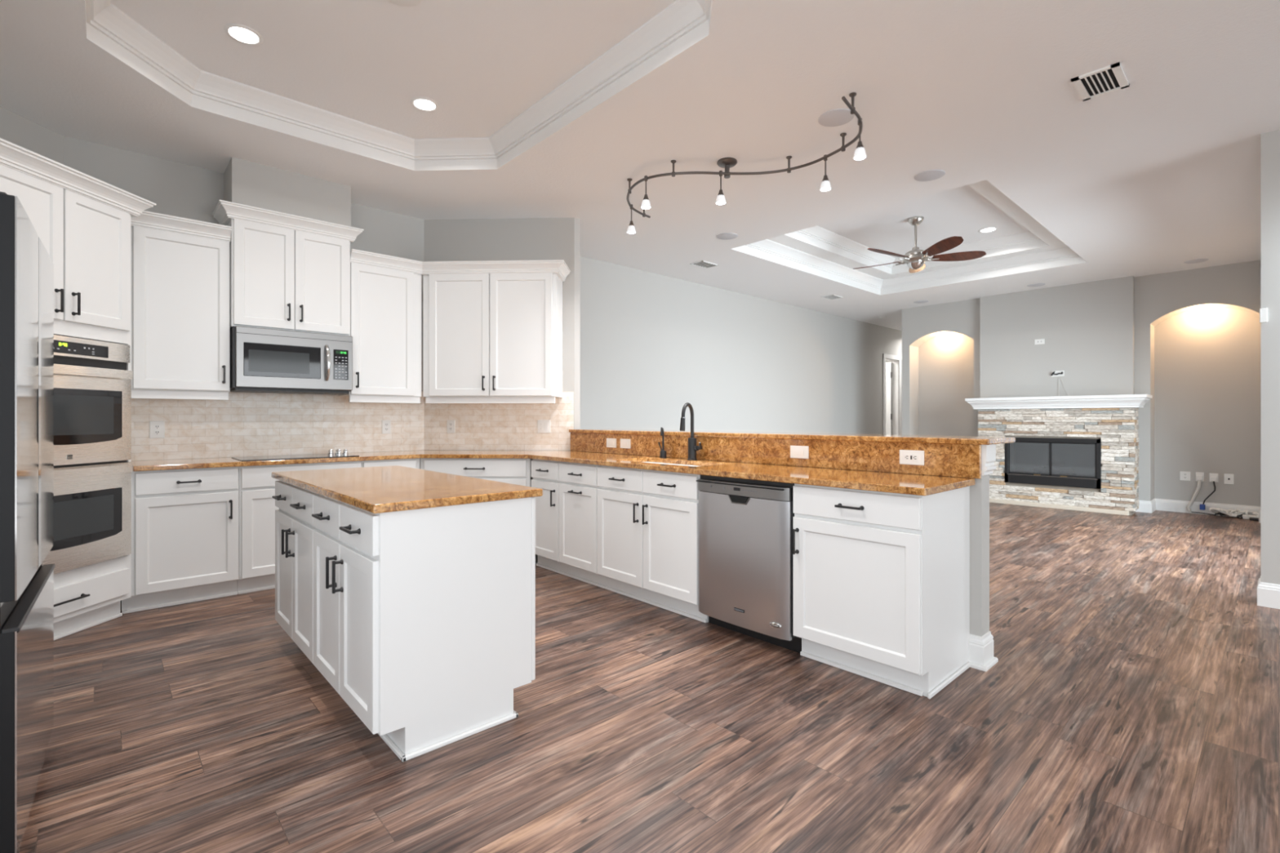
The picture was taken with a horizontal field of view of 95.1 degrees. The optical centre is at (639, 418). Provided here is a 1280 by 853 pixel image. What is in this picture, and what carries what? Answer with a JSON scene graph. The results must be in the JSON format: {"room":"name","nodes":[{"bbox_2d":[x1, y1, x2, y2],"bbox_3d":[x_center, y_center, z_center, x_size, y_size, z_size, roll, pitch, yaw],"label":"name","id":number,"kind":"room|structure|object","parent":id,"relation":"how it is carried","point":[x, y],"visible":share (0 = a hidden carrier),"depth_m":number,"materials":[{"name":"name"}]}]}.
{"room":"kitchen","nodes":[
{"label":"kitchen","id":0,"kind":"room"},
{"bbox_2d":[0,106,63,164],"bbox_3d":[-3.780,-0.315,3.244,0.810,3.050,0.810,0,0,-42],"label":"wall","id":1,"kind":"structure","parent":0,"point":[15,129],"depth_m":3.62,"materials":[{"name":"grey paint"}]},
{"bbox_2d":[223,157,351,226],"bbox_3d":[-2.709,-1.666,4.523,0.783,0.348,0.370,0,0,-42],"label":"wall","id":2,"kind":"structure","parent":0,"point":[246,183],"depth_m":4.35,"materials":[{"name":"grey paint"}]},
{"bbox_2d":[110,0,676,138],"bbox_3d":[-1.175,-2.035,2.823,2.202,0.001,2.926,0,0,-43],"label":"ceiling","id":3,"kind":"structure","parent":0,"point":[484,64],"depth_m":3.23,"materials":[{"name":"white paint"}]},
{"bbox_2d":[223,23,263,45],"bbox_3d":[-2.099,-2.031,3.103,0.173,0.007,0.173,0,0,-42],"label":"recessed light","id":4,"kind":"object","parent":3,"relation":"in","point":[241,33],"visible":1,"depth_m":3.10,"materials":[{"name":"white paint"}]},
{"bbox_2d":[386,0,421,6],"bbox_3d":[-1.145,-2.029,2.789,0.200,0.012,0.200,0,0,-42],"label":"recessed light","id":5,"kind":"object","parent":3,"relation":"attached to","point":[400,2],"depth_m":2.85,"materials":[{"name":"white paint"}]},
{"bbox_2d":[410,97,439,111],"bbox_3d":[-1.393,-2.031,3.791,0.173,0.007,0.173,0,0,-42],"label":"recessed light","id":6,"kind":"object","parent":3,"relation":"in","point":[423,104],"visible":1,"depth_m":3.78,"materials":[{"name":"white glass"}]},
{"bbox_2d":[84,0,712,170],"bbox_3d":[-1.175,-1.938,2.823,2.202,0.195,2.926,0,0,-42],"label":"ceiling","id":7,"kind":"structure","parent":0,"point":[700,32],"depth_m":3.58,"materials":[{"name":"white paint"}]},
{"bbox_2d":[85,0,711,160],"bbox_3d":[-1.175,-1.976,2.823,2.202,0.118,2.926,0,0,-42],"label":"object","id":8,"kind":"structure","parent":7,"relation":"attached to","point":[681,17],"depth_m":3.51,"materials":[{"name":"white paint"}]},
{"bbox_2d":[63,136,902,469],"bbox_3d":[0.798,-0.465,8.069,14.320,3.350,0.120,0,0,-42],"label":"wall","id":9,"kind":"structure","parent":0,"point":[652,344],"depth_m":7.75,"materials":[{"name":"grey paint"}]},
{"bbox_2d":[130,210,231,399],"bbox_3d":[-3.202,-0.738,4.059,0.564,1.215,0.388,0,0,-42],"label":"upper cabinet","id":10,"kind":"object","parent":9,"relation":"attached to","point":[180,267],"visible":0.85,"depth_m":3.96,"materials":[{"name":"white paint"}]},
{"bbox_2d":[130,391,424,461],"bbox_3d":[-2.847,0.022,4.639,2.310,0.540,0.012,0,0,-42],"label":"wall tile","id":11,"kind":"structure","parent":9,"relation":"attached to","point":[245,424],"depth_m":4.59,"materials":[{"name":"tile"}]},
{"bbox_2d":[149,421,164,438],"bbox_3d":[-3.398,0.079,4.121,0.082,0.120,0.008,0,0,-42],"label":"wall outlet","id":12,"kind":"object","parent":11,"relation":"attached to","point":[157,428],"visible":1,"depth_m":4.12,"materials":[{"name":"white plastic"}]},
{"bbox_2d":[154,425,159,434],"bbox_3d":[-3.396,0.079,4.119,0.032,0.068,0.002,0,0,-43],"label":"receptacle","id":13,"kind":"object","parent":12,"relation":"attached to","point":[157,428],"depth_m":4.12,"materials":[{"name":"white plastic"}]},
{"bbox_2d":[382,420,391,433],"bbox_3d":[-2.242,0.075,5.180,0.075,0.120,0.008,0,0,-42],"label":"wall outlet","id":14,"kind":"object","parent":11,"relation":"attached to","point":[386,424],"visible":1,"depth_m":5.18,"materials":[{"name":"white plastic"}]},
{"bbox_2d":[384,422,388,431],"bbox_3d":[-2.241,0.075,5.178,0.032,0.068,0.002,0,0,-43],"label":"receptacle","id":15,"kind":"object","parent":14,"relation":"attached to","point":[386,424],"depth_m":5.18,"materials":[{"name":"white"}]},
{"bbox_2d":[212,200,364,336],"bbox_3d":[-2.688,-1.079,4.500,0.939,0.853,0.423,0,0,-42],"label":"upper cabinet","id":16,"kind":"object","parent":9,"relation":"attached to","point":[288,272],"visible":0.97,"depth_m":4.35,"materials":[{"name":"white paint"}]},
{"bbox_2d":[230,325,352,395],"bbox_3d":[-2.672,-0.424,4.487,0.781,0.452,0.463,0,0,-42],"label":"microwave","id":17,"kind":"object","parent":16,"relation":"attached to","point":[263,360],"visible":1,"depth_m":4.33,"materials":[{"name":"silver metal"}]},
{"bbox_2d":[337,248,422,403],"bbox_3d":[-2.192,-0.738,4.985,0.593,1.215,0.388,0,0,-42],"label":"upper cabinet","id":18,"kind":"object","parent":9,"relation":"attached to","point":[386,291],"visible":0.98,"depth_m":4.88,"materials":[{"name":"white paint"}]},
{"bbox_2d":[885,362,892,435],"bbox_3d":[5.058,0.010,12.472,0.050,2.380,0.632,0,0,-42],"label":"door","id":19,"kind":"structure","parent":9,"relation":"in","point":[888,365],"depth_m":12.27,"materials":[{"name":"white paint"}]},
{"bbox_2d":[882,353,901,435],"bbox_3d":[5.114,-0.045,12.011,0.810,2.510,0.140,0,0,-42],"label":"door frame","id":20,"kind":"structure","parent":9,"relation":"attached to","point":[896,362],"depth_m":12.19,"materials":[{"name":"white paint"}]},
{"bbox_2d":[424,217,580,450],"bbox_3d":[-1.276,-0.315,5.415,1.055,3.050,0.990,0,0,-42],"label":"wall","id":21,"kind":"structure","parent":0,"point":[526,238],"depth_m":5.39,"materials":[{"name":"grey paint"}]},
{"bbox_2d":[422,259,570,404],"bbox_3d":[-1.265,-0.738,5.196,1.250,1.215,0.403,0,0,2],"label":"upper cabinet","id":22,"kind":"object","parent":21,"relation":"attached to","point":[492,331],"visible":1,"depth_m":5.06,"materials":[{"name":"white paint"}]},
{"bbox_2d":[424,391,573,450],"bbox_3d":[-1.308,0.024,5.388,1.400,0.536,0.012,0,0,2],"label":"tile","id":23,"kind":"structure","parent":21,"relation":"attached to","point":[477,426],"depth_m":5.38,"materials":[{"name":"tile"}]},
{"bbox_2d":[446,420,454,433],"bbox_3d":[-1.743,0.075,5.396,0.075,0.120,0.008,0,0,3],"label":"wall outlet","id":24,"kind":"object","parent":23,"relation":"attached to","point":[450,424],"visible":1,"depth_m":5.39,"materials":[{"name":"white plastic"}]},
{"bbox_2d":[537,419,550,433],"bbox_3d":[-0.879,0.073,5.358,0.118,0.120,0.010,0,0,3],"label":"wall plate","id":25,"kind":"object","parent":23,"relation":"attached to","point":[544,425],"visible":1,"depth_m":5.36,"materials":[{"name":"white plastic"}]},
{"bbox_2d":[0,0,1279,330],"bbox_3d":[4.410,-1.840,4.143,14.300,0.001,14.350,0,0,-43],"label":"ceiling","id":26,"kind":"structure","parent":0,"point":[1157,174],"depth_m":3.77,"materials":[{"name":"white paint"}]},
{"bbox_2d":[690,260,718,268],"bbox_3d":[0.768,-1.835,6.984,0.290,0.010,0.190,0,0,-42],"label":"ceiling vent","id":27,"kind":"object","parent":26,"relation":"in","point":[702,264],"visible":1,"depth_m":6.98,"materials":[{"name":"white metal"}]},
{"bbox_2d":[716,232,737,239],"bbox_3d":[0.880,-1.836,5.908,0.210,0.008,0.210,0,0,-42],"label":"ceiling speaker","id":28,"kind":"object","parent":26,"relation":"attached to","point":[726,236],"visible":1,"depth_m":5.89,"materials":[{"name":"grey"}]},
{"bbox_2d":[626,92,866,234],"bbox_3d":[0.595,-1.688,4.143,2.072,0.305,0.662,0,0,44],"label":"track light","id":29,"kind":"object","parent":26,"relation":"hanging from","point":[860,153],"visible":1,"depth_m":4.15,"materials":[{"name":"grey metal"}]},
{"bbox_2d":[820,294,843,299],"bbox_3d":[2.905,-1.835,8.861,0.290,0.010,0.210,0,0,-42],"label":"ceiling vent","id":30,"kind":"object","parent":26,"relation":"in","point":[830,296],"visible":1,"depth_m":8.86,"materials":[{"name":"white metal"}]},
{"bbox_2d":[817,108,853,126],"bbox_3d":[1.199,-1.836,3.582,0.210,0.008,0.210,0,0,-42],"label":"ceiling speaker","id":31,"kind":"object","parent":26,"relation":"attached to","point":[839,117],"visible":0.97,"depth_m":3.57,"materials":[{"name":"grey plastic"}]},
{"bbox_2d":[913,300,928,303],"bbox_3d":[4.424,-1.836,9.225,0.210,0.008,0.210,0,0,-42],"label":"ceiling speaker","id":32,"kind":"object","parent":26,"relation":"attached to","point":[918,301],"visible":1,"depth_m":9.18,"materials":[{"name":"grey"}]},
{"bbox_2d":[914,169,945,181],"bbox_3d":[2.192,-1.836,4.431,0.210,0.008,0.210,0,0,-42],"label":"ceiling speaker","id":33,"kind":"object","parent":26,"relation":"attached to","point":[931,175],"visible":1,"depth_m":4.42,"materials":[{"name":"grey plastic"}]},
{"bbox_2d":[1026,283,1044,287],"bbox_3d":[5.454,-1.836,8.066,0.210,0.008,0.210,0,0,-42],"label":"ceiling speaker","id":34,"kind":"object","parent":26,"relation":"attached to","point":[1034,284],"visible":1,"depth_m":8.05,"materials":[{"name":"grey plastic"}]},
{"bbox_2d":[1071,62,1129,101],"bbox_3d":[2.517,-1.835,3.202,0.305,0.010,0.205,0,0,-42],"label":"ceiling vent","id":35,"kind":"object","parent":26,"relation":"in","point":[1111,78],"visible":1,"depth_m":3.19,"materials":[{"name":"white metal"}]},
{"bbox_2d":[1183,258,1208,263],"bbox_3d":[6.492,-1.836,6.837,0.210,0.008,0.210,0,0,-42],"label":"ceiling speaker","id":36,"kind":"object","parent":26,"relation":"attached to","point":[1197,260],"visible":1,"depth_m":6.82,"materials":[{"name":"grey plastic"}]},
{"bbox_2d":[18,502,1279,852],"bbox_3d":[4.410,1.210,4.143,14.300,0.001,14.350,0,0,-43],"label":"floor","id":37,"kind":"structure","parent":0,"point":[1130,703],"depth_m":2.23,"materials":[{"name":"brown wood"}]},
{"bbox_2d":[0,191,55,852],"bbox_3d":[-2.188,0.310,1.634,0.724,1.800,0.900,0,0,-41],"label":"refrigerator","id":38,"kind":"object","parent":37,"relation":"on","point":[26,266],"visible":1,"depth_m":1.61,"materials":[{"name":"black"}]},
{"bbox_2d":[0,137,155,640],"bbox_3d":[-3.394,-0.068,3.187,0.685,2.555,0.995,0,0,2],"label":"tall cabinet","id":39,"kind":"object","parent":37,"relation":"on","point":[82,220],"visible":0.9,"depth_m":3.29,"materials":[{"name":"white paint"}]},
{"bbox_2d":[42,334,132,573],"bbox_3d":[-3.368,0.194,3.186,0.637,1.277,0.778,0,0,3],"label":"double wall oven","id":40,"kind":"object","parent":39,"relation":"in","point":[92,381],"visible":0.69,"depth_m":3.30,"materials":[{"name":"silver metal"}]},
{"bbox_2d":[120,466,239,613],"bbox_3d":[-3.115,0.767,3.964,0.597,0.886,0.607,0,0,-42],"label":"base cabinet","id":41,"kind":"object","parent":37,"relation":"on","point":[185,522],"visible":0.94,"depth_m":3.78,"materials":[{"name":"white paint"}]},
{"bbox_2d":[237,461,361,594],"bbox_3d":[-2.603,0.767,4.432,0.786,0.886,0.607,0,0,-42],"label":"base cabinet","id":42,"kind":"object","parent":37,"relation":"on","point":[257,507],"visible":0.19,"depth_m":4.06,"materials":[{"name":"white paint"}]},
{"bbox_2d":[361,457,419,469],"bbox_3d":[-2.135,0.767,4.861,0.480,0.886,0.607,0,0,-42],"label":"base cabinet","id":43,"kind":"object","parent":37,"relation":"on","point":[411,463],"visible":0.02,"depth_m":4.67,"materials":[{"name":"white paint"}]},
{"bbox_2d":[271,480,535,761],"bbox_3d":[-1.217,0.767,2.791,0.682,0.886,1.600,0,0,-42],"label":"kitchen island","id":44,"kind":"object","parent":37,"relation":"on","point":[422,621],"visible":0.99,"depth_m":2.24,"materials":[{"name":"white paint"}]},
{"bbox_2d":[271,465,542,513],"bbox_3d":[-1.207,0.308,2.817,0.677,0.032,1.640,0,0,-42],"label":"island countertop","id":45,"kind":"structure","parent":44,"relation":"on","point":[394,488],"depth_m":2.50,"materials":[{"name":"stone"}]},
{"bbox_2d":[420,457,537,564],"bbox_3d":[-1.340,0.767,5.064,0.965,0.886,0.637,0,0,3],"label":"base cabinet","id":46,"kind":"object","parent":37,"relation":"on","point":[513,471],"visible":0.3,"depth_m":4.78,"materials":[{"name":"white paint"}]},
{"bbox_2d":[530,458,567,575],"bbox_3d":[-0.569,0.767,4.794,0.607,0.886,0.422,0,0,-42],"label":"base cabinet","id":47,"kind":"object","parent":37,"relation":"on","point":[544,473],"visible":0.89,"depth_m":4.59,"materials":[{"name":"white paint"}]},
{"bbox_2d":[558,462,606,588],"bbox_3d":[-0.267,0.767,4.465,0.607,0.886,0.468,0,0,-42],"label":"base cabinet","id":48,"kind":"object","parent":37,"relation":"on","point":[578,487],"visible":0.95,"depth_m":4.29,"materials":[{"name":"white paint"}]},
{"bbox_2d":[597,462,708,622],"bbox_3d":[0.212,0.767,3.942,0.607,0.886,0.945,0,0,-42],"label":"base cabinet","id":49,"kind":"object","parent":37,"relation":"on","point":[648,520],"visible":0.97,"depth_m":3.72,"materials":[{"name":"white paint"}]},
{"bbox_2d":[696,475,801,653],"bbox_3d":[0.752,0.770,3.366,0.609,0.880,0.628,0,0,-42],"label":"dishwasher","id":50,"kind":"object","parent":37,"relation":"on","point":[746,526],"visible":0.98,"depth_m":3.13,"materials":[{"name":"silver metal"}]},
{"bbox_2d":[792,484,970,698],"bbox_3d":[1.184,0.767,2.894,0.624,0.886,0.640,0,0,-42],"label":"base cabinet","id":51,"kind":"object","parent":37,"relation":"on","point":[882,580],"visible":0.97,"depth_m":2.68,"materials":[{"name":"white paint"}]},
{"bbox_2d":[130,450,974,496],"bbox_3d":[-0.938,0.308,3.434,2.987,0.032,4.338,0,0,-42],"label":"countertop","id":52,"kind":"structure","parent":51,"relation":"on","point":[900,483],"depth_m":3.64,"materials":[{"name":"stone"}]},
{"bbox_2d":[231,448,359,461],"bbox_3d":[-2.602,0.268,4.438,0.760,0.049,0.450,0,0,-42],"label":"glass cooktop","id":53,"kind":"object","parent":52,"relation":"in","point":[308,455],"depth_m":4.38,"materials":[{"name":"black glass"}]},
{"bbox_2d":[657,426,666,457],"bbox_3d":[0.168,0.178,4.345,0.054,0.228,0.072,0,0,-16],"label":"tap","id":54,"kind":"object","parent":52,"relation":"on","point":[662,453],"visible":1,"depth_m":4.33,"materials":[{"name":"black"}]},
{"bbox_2d":[680,402,702,460],"bbox_3d":[0.361,0.091,4.034,0.119,0.402,0.234,0,0,22],"label":"kitchen faucet","id":55,"kind":"object","parent":52,"relation":"on","point":[692,447],"visible":1,"depth_m":4.09,"materials":[{"name":"black metal"}]},
{"bbox_2d":[977,407,1139,515],"bbox_3d":[5.659,0.537,8.031,0.400,1.345,1.777,0,0,-42],"label":"fireplace","id":56,"kind":"object","parent":37,"relation":"on","point":[1084,460],"visible":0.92,"depth_m":7.78,"materials":[{"name":"stone"}]},
{"bbox_2d":[964,394,1152,408],"bbox_3d":[5.633,-0.215,8.010,0.469,0.157,2.030,0,0,-42],"label":"mantel shelf","id":57,"kind":"object","parent":56,"relation":"on","point":[1131,400],"visible":0.95,"depth_m":7.75,"materials":[{"name":"white paint"}]},
{"bbox_2d":[1191,507,1258,520],"bbox_3d":[7.202,1.159,7.170,0.188,0.103,0.654,0,0,-42],"label":"cable","id":58,"kind":"object","parent":37,"relation":"on","point":[1236,513],"visible":0.93,"depth_m":7.11,"materials":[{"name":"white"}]},
{"bbox_2d":[573,450,989,636],"bbox_3d":[0.555,0.668,4.127,0.115,1.084,3.385,0,0,-42],"label":"wall","id":59,"kind":"structure","parent":0,"point":[980,491],"depth_m":2.87,"materials":[{"name":"grey paint"}]},
{"bbox_2d":[570,432,981,479],"bbox_3d":[0.511,0.209,4.076,0.018,0.166,3.370,0,0,-42],"label":"backsplash","id":60,"kind":"structure","parent":59,"relation":"attached to","point":[956,460],"depth_m":3.50,"materials":[{"name":"stone"}]},
{"bbox_2d":[606,438,616,448],"bbox_3d":[-0.240,0.204,4.876,0.009,0.076,0.126,0,0,-42],"label":"wall plate","id":61,"kind":"object","parent":60,"relation":"attached to","point":[611,442],"visible":1,"depth_m":4.87,"materials":[{"name":"white plastic"}]},
{"bbox_2d":[620,439,631,448],"bbox_3d":[-0.119,0.204,4.745,0.009,0.076,0.126,0,0,-42],"label":"wall plate","id":62,"kind":"object","parent":60,"relation":"attached to","point":[624,443],"visible":1,"depth_m":4.73,"materials":[{"name":"white plastic"}]},
{"bbox_2d":[790,445,808,458],"bbox_3d":[0.968,0.204,3.559,0.009,0.076,0.126,0,0,-42],"label":"wall plate","id":63,"kind":"object","parent":60,"relation":"attached to","point":[796,451],"visible":1,"depth_m":3.55,"materials":[{"name":"white plastic"}]},
{"bbox_2d":[899,449,924,465],"bbox_3d":[1.421,0.204,3.064,0.009,0.076,0.126,0,0,-42],"label":"wall outlet","id":64,"kind":"object","parent":60,"relation":"attached to","point":[906,456],"visible":1,"depth_m":3.06,"materials":[{"name":"white plastic"}]},
{"bbox_2d":[904,453,918,461],"bbox_3d":[1.419,0.204,3.062,0.002,0.034,0.068,0,0,-43],"label":"receptacle","id":65,"kind":"object","parent":64,"relation":"attached to","point":[908,457],"depth_m":3.06,"materials":[{"name":"white plastic"}]},
{"bbox_2d":[568,428,1015,444],"bbox_3d":[0.659,0.112,4.178,0.416,0.028,3.410,0,0,-42],"label":"countertop","id":66,"kind":"structure","parent":59,"relation":"on","point":[837,437],"depth_m":3.42,"materials":[{"name":"stone"}]},
{"bbox_2d":[967,631,998,671],"bbox_3d":[0.565,1.134,4.116,0.175,0.152,3.415,0,0,-42],"label":"baseboard","id":67,"kind":"structure","parent":59,"relation":"attached to","point":[980,649],"depth_m":2.85,"materials":[{"name":"white paint"}]},
{"bbox_2d":[981,444,996,475],"bbox_3d":[0.573,0.203,4.127,0.138,0.154,3.409,0,0,-42],"label":"trim","id":68,"kind":"structure","parent":59,"relation":"attached to","point":[988,452],"depth_m":2.85,"materials":[{"name":"white paint"}]},
{"bbox_2d":[732,180,1087,295],"bbox_3d":[3.129,-2.040,6.628,3.530,0.400,2.495,0,0,-42],"label":"ceiling","id":69,"kind":"structure","parent":0,"point":[796,240],"depth_m":7.27,"materials":[{"name":"white paint"}]},
{"bbox_2d":[745,239,1079,288],"bbox_3d":[3.129,-1.985,6.628,3.530,0.110,2.495,0,0,-42],"label":"tray ceiling side","id":70,"kind":"structure","parent":69,"relation":"attached to","point":[767,246],"depth_m":7.57,"materials":[{"name":"white paint"}]},
{"bbox_2d":[796,226,1040,268],"bbox_3d":[3.129,-2.185,6.628,2.910,0.110,1.875,0,0,-42],"label":"trim","id":71,"kind":"structure","parent":69,"relation":"attached to","point":[818,233],"depth_m":7.32,"materials":[{"name":"white paint"}]},
{"bbox_2d":[817,185,1028,257],"bbox_3d":[3.129,-2.240,6.628,2.910,0.001,1.875,0,0,-43],"label":"ceiling","id":72,"kind":"structure","parent":0,"point":[962,211],"depth_m":6.72,"materials":[{"name":"white paint"}]},
{"bbox_2d":[853,216,986,273],"bbox_3d":[3.042,-1.954,6.598,1.390,0.571,1.340,0,0,-42],"label":"ceiling fan","id":73,"kind":"object","parent":72,"relation":"hanging from","point":[915,259],"visible":1,"depth_m":6.47,"materials":[{"name":"brown wood"}]},
{"bbox_2d":[977,226,997,232],"bbox_3d":[4.129,-2.236,6.948,0.204,0.007,0.204,0,0,-42],"label":"recessed light","id":74,"kind":"object","parent":72,"relation":"in","point":[988,229],"visible":1,"depth_m":6.94,"materials":[{"name":"white paint"}]},
{"bbox_2d":[979,275,1134,398],"bbox_3d":[5.798,-0.315,8.253,0.100,3.050,1.792,0,0,-42],"label":"wall","id":75,"kind":"structure","parent":0,"point":[1087,329],"depth_m":8.13,"materials":[{"name":"grey paint"}]},
{"bbox_2d":[1035,338,1044,344],"bbox_3d":[5.672,-1.090,8.310,0.008,0.075,0.120,0,0,-42],"label":"wall outlet","id":76,"kind":"object","parent":75,"relation":"attached to","point":[1040,341],"visible":1,"depth_m":8.30,"materials":[{"name":"white plastic"}]},
{"bbox_2d":[1051,370,1064,377],"bbox_3d":[5.818,-0.625,8.152,0.006,0.080,0.150,0,0,-42],"label":"wall plate","id":77,"kind":"object","parent":75,"relation":"attached to","point":[1055,371],"visible":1,"depth_m":8.15,"materials":[{"name":"white plastic"}]},
{"bbox_2d":[902,260,1260,506],"bbox_3d":[6.021,-0.315,8.423,0.460,3.050,4.285,0,0,-42],"label":"wall","id":78,"kind":"structure","parent":0,"point":[1200,367],"depth_m":7.52,"materials":[{"name":"grey paint"}]},
{"bbox_2d":[1179,471,1190,480],"bbox_3d":[7.011,0.740,7.530,0.008,0.115,0.100,0,0,-42],"label":"wall outlet","id":79,"kind":"object","parent":78,"relation":"attached to","point":[1184,476],"visible":1,"depth_m":7.53,"materials":[{"name":"white plastic"}]},
{"bbox_2d":[1186,475,1202,511],"bbox_3d":[7.042,0.953,7.438,0.151,0.467,0.052,0,0,34],"label":"cable","id":80,"kind":"object","parent":78,"relation":"attached to","point":[1199,477],"visible":1,"depth_m":7.42,"materials":[{"name":"white plastic"}]},
{"bbox_2d":[1135,498,1260,523],"bbox_3d":[6.938,1.134,7.275,0.460,0.152,1.192,0,0,-42],"label":"baseboard","id":81,"kind":"structure","parent":78,"relation":"attached to","point":[1171,505],"depth_m":7.51,"materials":[{"name":"white paint"}]},
{"bbox_2d":[1195,471,1204,481],"bbox_3d":[7.103,0.740,7.431,0.006,0.115,0.075,0,0,-42],"label":"wall plate","id":82,"kind":"object","parent":78,"relation":"attached to","point":[1197,473],"visible":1,"depth_m":7.42,"materials":[{"name":"white plastic"}]},
{"bbox_2d":[1200,476,1217,510],"bbox_3d":[7.129,0.940,7.346,0.162,0.420,0.047,0,0,35],"label":"power cord","id":83,"kind":"object","parent":78,"relation":"attached to","point":[1202,507],"visible":1,"depth_m":7.33,"materials":[{"name":"black plastic"}]},
{"bbox_2d":[1209,473,1217,482],"bbox_3d":[7.189,0.742,7.337,0.006,0.110,0.080,0,0,-42],"label":"wall plate","id":84,"kind":"object","parent":78,"relation":"attached to","point":[1211,474],"visible":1,"depth_m":7.33,"materials":[{"name":"white plastic"}]},
{"bbox_2d":[1224,473,1234,484],"bbox_3d":[7.279,0.748,7.237,0.009,0.125,0.085,0,0,-42],"label":"wall plate","id":85,"kind":"object","parent":78,"relation":"attached to","point":[1228,478],"visible":1,"depth_m":7.23,"materials":[{"name":"white plastic"}]},
{"bbox_2d":[1260,129,1279,584],"bbox_3d":[6.452,-0.315,1.219,0.120,3.050,7.080,0,0,-42],"label":"wall","id":86,"kind":"structure","parent":0,"point":[1269,141],"depth_m":3.76,"materials":[{"name":"grey paint"}]},
{"bbox_2d":[1259,307,1267,322],"bbox_3d":[4.020,-0.665,3.775,0.012,0.090,0.035,0,0,-42],"label":"wall thermostat","id":87,"kind":"object","parent":86,"relation":"attached to","point":[1263,312],"visible":1,"depth_m":3.77,"materials":[{"name":"white plastic"}]},
{"bbox_2d":[1257,577,1279,608],"bbox_3d":[6.481,1.134,1.256,0.246,0.152,7.096,0,0,-42],"label":"baseboard","id":88,"kind":"structure","parent":86,"relation":"attached to","point":[1268,594],"depth_m":3.75,"materials":[{"name":"white paint"}]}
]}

